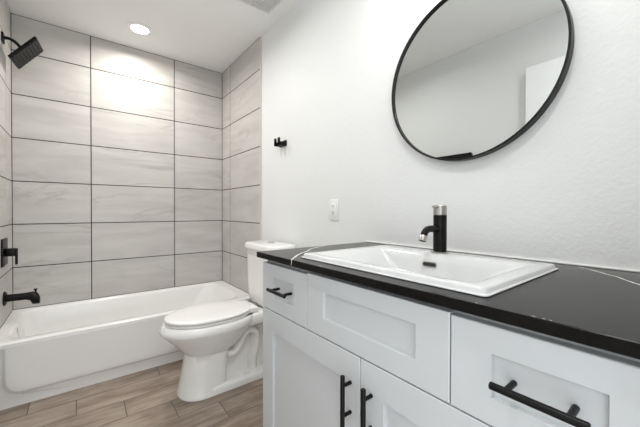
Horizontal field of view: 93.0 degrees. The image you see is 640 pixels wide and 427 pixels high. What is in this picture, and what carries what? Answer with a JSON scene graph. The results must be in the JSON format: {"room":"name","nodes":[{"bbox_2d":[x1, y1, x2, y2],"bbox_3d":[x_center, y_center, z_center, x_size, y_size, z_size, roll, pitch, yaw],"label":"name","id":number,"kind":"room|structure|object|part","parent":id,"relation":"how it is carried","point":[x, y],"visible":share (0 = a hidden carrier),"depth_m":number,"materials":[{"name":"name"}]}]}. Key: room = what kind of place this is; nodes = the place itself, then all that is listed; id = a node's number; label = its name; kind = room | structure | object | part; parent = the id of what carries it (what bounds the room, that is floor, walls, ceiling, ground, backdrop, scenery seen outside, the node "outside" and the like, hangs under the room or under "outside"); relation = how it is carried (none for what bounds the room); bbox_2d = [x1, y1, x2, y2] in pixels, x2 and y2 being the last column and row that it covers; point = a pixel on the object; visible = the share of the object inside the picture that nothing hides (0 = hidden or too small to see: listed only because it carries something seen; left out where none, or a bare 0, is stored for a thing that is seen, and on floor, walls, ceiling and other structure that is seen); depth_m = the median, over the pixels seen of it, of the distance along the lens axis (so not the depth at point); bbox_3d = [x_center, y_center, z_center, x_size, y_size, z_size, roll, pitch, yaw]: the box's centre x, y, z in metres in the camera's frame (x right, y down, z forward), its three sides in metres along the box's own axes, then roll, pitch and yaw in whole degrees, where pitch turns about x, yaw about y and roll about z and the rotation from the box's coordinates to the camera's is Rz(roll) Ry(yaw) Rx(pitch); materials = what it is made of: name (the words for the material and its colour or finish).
{"room":"bathroom","nodes":[
{"label":"bathroom","id":0,"kind":"room"},
{"bbox_2d":[0,0,12,327],"bbox_3d":[-1.919,-0.182,1.812,0.008,2.440,0.825,0,1,-38],"label":"tiled wall","id":1,"kind":"structure","parent":0,"point":[5,15],"depth_m":1.97,"materials":[{"name":"grey tile"}]},
{"bbox_2d":[1,238,17,267],"bbox_3d":[-1.954,0.242,1.918,0.064,0.170,0.170,0,1,-38],"label":"shower valve","id":2,"kind":"object","parent":1,"relation":"attached to","point":[5,251],"visible":1,"depth_m":1.90,"materials":[{"name":"black metal"}]},
{"bbox_3d":[-1.976,0.242,1.901,0.008,0.170,0.170,0,1,-38],"label":"wall plate","id":3,"kind":"part","parent":2,"relation":"part of","materials":[{"name":"black metal"}]},
{"bbox_3d":[-1.951,0.273,1.921,0.056,0.104,0.044,0,1,-38],"label":"lever","id":4,"kind":"part","parent":2,"relation":"part of","materials":[{"name":"black metal"}]},
{"bbox_2d":[2,288,39,305],"bbox_3d":[-1.915,0.541,1.953,0.167,0.102,0.088,0,1,-38],"label":"tub spout","id":5,"kind":"object","parent":1,"relation":"attached to","point":[34,297],"visible":1,"depth_m":1.94,"materials":[{"name":"black metal"}]},
{"bbox_3d":[-1.911,0.551,1.955,0.159,0.083,0.048,0,1,-38],"label":"spout","id":6,"kind":"part","parent":5,"relation":"part of","materials":[{"name":"black metal"}]},
{"bbox_2d":[1,31,42,68],"bbox_3d":[-1.909,-1.035,1.942,0.179,0.173,0.204,0,1,-33],"label":"shower","id":7,"kind":"object","parent":1,"relation":"attached to","point":[26,52],"visible":1,"depth_m":1.92,"materials":[{"name":"black metal"}]},
{"bbox_3d":[-1.937,-1.076,1.916,0.092,0.063,0.019,0,1,-38],"label":"shower arm","id":8,"kind":"part","parent":7,"relation":"part of","materials":[{"name":"black metal"}]},
{"bbox_2d":[11,13,221,309],"bbox_3d":[-1.616,-0.165,2.650,1.512,2.490,0.120,0,1,-38],"label":"wall","id":9,"kind":"structure","parent":0,"point":[116,148],"depth_m":2.48,"materials":[{"name":"grey tile"}]},
{"bbox_2d":[0,359,262,426],"bbox_3d":[-0.615,1.070,1.385,1.722,0.050,3.228,0,1,-38],"label":"floor","id":10,"kind":"structure","parent":0,"point":[148,397],"depth_m":1.63,"materials":[{"name":"brown wood"}]},
{"bbox_2d":[0,280,252,410],"bbox_3d":[-1.351,0.859,2.319,1.502,0.351,0.743,0,1,-38],"label":"bathtub","id":11,"kind":"object","parent":10,"relation":"on","point":[46,351],"visible":0.8,"depth_m":1.92,"materials":[{"name":"white ceramic"}]},
{"bbox_2d":[159,240,295,401],"bbox_3d":[-0.568,0.618,1.897,0.772,0.844,0.449,0,1,-38],"label":"toilet","id":12,"kind":"object","parent":10,"relation":"on","point":[221,342],"visible":0.84,"depth_m":1.77,"materials":[{"name":"white ceramic"}]},
{"bbox_3d":[-0.666,0.618,1.847,0.497,0.016,0.340,0,1,-38],"label":"seat","id":13,"kind":"part","parent":12,"relation":"part of","materials":[{"name":"white plastic"}]},
{"bbox_3d":[-0.659,0.608,1.853,0.526,0.044,0.348,0,1,-38],"label":"lid","id":14,"kind":"part","parent":12,"relation":"part of","materials":[{"name":"white plastic"}]},
{"bbox_3d":[-0.346,0.435,2.074,0.187,0.382,0.412,0,1,-38],"label":"tank","id":15,"kind":"part","parent":12,"relation":"part of","materials":[{"name":"white ceramic"}]},
{"bbox_3d":[-0.346,0.222,2.067,0.210,0.045,0.449,0,1,-38],"label":"tank lid","id":16,"kind":"part","parent":12,"relation":"part of","materials":[{"name":"white ceramic"}]},
{"bbox_2d":[263,260,639,426],"bbox_3d":[0.317,0.612,0.919,0.618,0.880,1.031,0,1,-38],"label":"vanity cabinet","id":17,"kind":"object","parent":10,"relation":"on","point":[337,352],"visible":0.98,"depth_m":0.63,"materials":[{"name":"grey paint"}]},
{"bbox_3d":[-0.135,0.267,1.029,0.047,0.012,0.116,0,1,-38],"label":"handle","id":18,"kind":"part","parent":17,"relation":"part of","materials":[{"name":"black metal"}]},
{"bbox_3d":[-0.121,0.268,1.045,0.020,0.167,0.282,0,1,-38],"label":"drawer","id":19,"kind":"part","parent":17,"relation":"part of","materials":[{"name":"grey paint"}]},
{"bbox_3d":[-0.052,0.650,0.960,0.020,0.590,0.509,0,1,-38],"label":"door","id":20,"kind":"part","parent":17,"relation":"part of","materials":[{"name":"grey paint"}]},
{"bbox_3d":[0.067,0.470,0.767,0.038,0.128,0.012,0,1,-38],"label":"handle","id":21,"kind":"part","parent":17,"relation":"part of","materials":[{"name":"black metal"}]},
{"bbox_3d":[0.110,0.470,0.711,0.038,0.128,0.012,0,1,-38],"label":"handle","id":22,"kind":"part","parent":17,"relation":"part of","materials":[{"name":"black metal"}]},
{"bbox_3d":[0.266,0.655,0.554,0.020,0.590,0.518,0,1,-38],"label":"door","id":23,"kind":"part","parent":17,"relation":"part of","materials":[{"name":"grey paint"}]},
{"bbox_2d":[257,241,639,359],"bbox_3d":[0.327,0.157,0.923,0.605,0.027,1.078,0,1,-38],"label":"countertop","id":24,"kind":"structure","parent":17,"relation":"on","point":[594,306],"depth_m":0.55,"materials":[{"name":"black stone"}]},
{"bbox_2d":[301,245,557,296],"bbox_3d":[0.290,0.193,0.918,0.442,0.118,0.596,0,1,-38],"label":"sink","id":25,"kind":"object","parent":24,"relation":"in","point":[478,275],"visible":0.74,"depth_m":0.89,"materials":[{"name":"white ceramic"}]},
{"bbox_2d":[419,205,448,253],"bbox_3d":[0.373,0.053,1.002,0.142,0.162,0.055,0,1,-38],"label":"faucet","id":26,"kind":"object","parent":24,"relation":"on","point":[439,227],"visible":1,"depth_m":1.01,"materials":[{"name":"black metal"}]},
{"bbox_3d":[0.360,0.059,0.993,0.095,0.039,0.022,0,1,-38],"label":"spout","id":27,"kind":"part","parent":26,"relation":"part of","materials":[{"name":"black metal"}]},
{"bbox_3d":[0.322,0.274,0.448,0.047,0.012,0.122,0,1,-38],"label":"handle","id":28,"kind":"part","parent":17,"relation":"part of","materials":[{"name":"black metal"}]},
{"bbox_3d":[0.339,0.274,0.459,0.020,0.168,0.286,0,1,-38],"label":"drawer","id":29,"kind":"part","parent":17,"relation":"part of","materials":[{"name":"grey paint"}]},
{"bbox_2d":[6,0,298,72],"bbox_3d":[-0.639,-1.445,1.400,1.722,0.100,3.270,0,1,-38],"label":"ceiling","id":30,"kind":"structure","parent":0,"point":[208,34],"depth_m":2.23,"materials":[{"name":"white paint"}]},
{"bbox_2d":[125,21,153,35],"bbox_3d":[-1.372,-1.402,2.310,0.184,0.007,0.184,0,1,-38],"label":"recessed light","id":31,"kind":"object","parent":30,"relation":"in","point":[138,28],"visible":1,"depth_m":2.30,"materials":[{"name":"white paint"}]},
{"bbox_2d":[237,0,282,13],"bbox_3d":[-0.378,-1.395,1.944,0.270,0.010,0.273,0,1,-38],"label":"exhaust fan","id":32,"kind":"object","parent":30,"relation":"attached to","point":[266,6],"visible":1,"depth_m":2.02,"materials":[{"name":"white paint"}]},
{"bbox_2d":[222,37,259,292],"bbox_3d":[-0.729,-0.188,2.747,0.010,2.440,0.825,0,1,-38],"label":"tiled wall","id":33,"kind":"structure","parent":0,"point":[241,79],"depth_m":2.72,"materials":[{"name":"grey tile"}]},
{"bbox_2d":[260,36,261,239],"bbox_3d":[-0.473,-0.185,2.419,0.011,2.440,0.007,0,1,-38],"label":"trim","id":34,"kind":"structure","parent":33,"relation":"attached to","point":[260,36],"depth_m":2.41,"materials":[{"name":"grey tile"}]},
{"bbox_2d":[261,0,639,269],"bbox_3d":[-0.004,-0.154,1.913,0.100,2.490,3.270,0,1,-38],"label":"wall","id":35,"kind":"structure","parent":0,"point":[567,189],"depth_m":1.30,"materials":[{"name":"white paint"}]},
{"bbox_2d":[274,137,286,146],"bbox_3d":[-0.282,-0.500,2.135,0.060,0.054,0.092,0,1,-38],"label":"robe hook","id":36,"kind":"object","parent":35,"relation":"attached to","point":[277,143],"visible":1,"depth_m":2.11,"materials":[{"name":"black metal"}]},
{"bbox_2d":[329,199,337,219],"bbox_3d":[0.077,-0.021,1.723,0.009,0.119,0.072,0,1,-38],"label":"wall outlet","id":37,"kind":"object","parent":35,"relation":"attached to","point":[333,203],"visible":1,"depth_m":1.72,"materials":[{"name":"white plastic"}]},
{"bbox_2d":[331,204,334,215],"bbox_3d":[0.075,-0.021,1.722,0.004,0.067,0.034,0,1,-38],"label":"receptacle","id":38,"kind":"object","parent":37,"relation":"attached to","point":[332,205],"depth_m":1.72,"materials":[{"name":"white plastic"}]},
{"bbox_2d":[391,0,574,160],"bbox_3d":[0.530,-0.515,1.122,0.033,0.637,0.637,0,1,-38],"label":"wall mirror","id":39,"kind":"object","parent":35,"relation":"attached to","point":[473,76],"visible":1,"depth_m":1.07,"materials":[{"name":"black mirror"}]}
]}

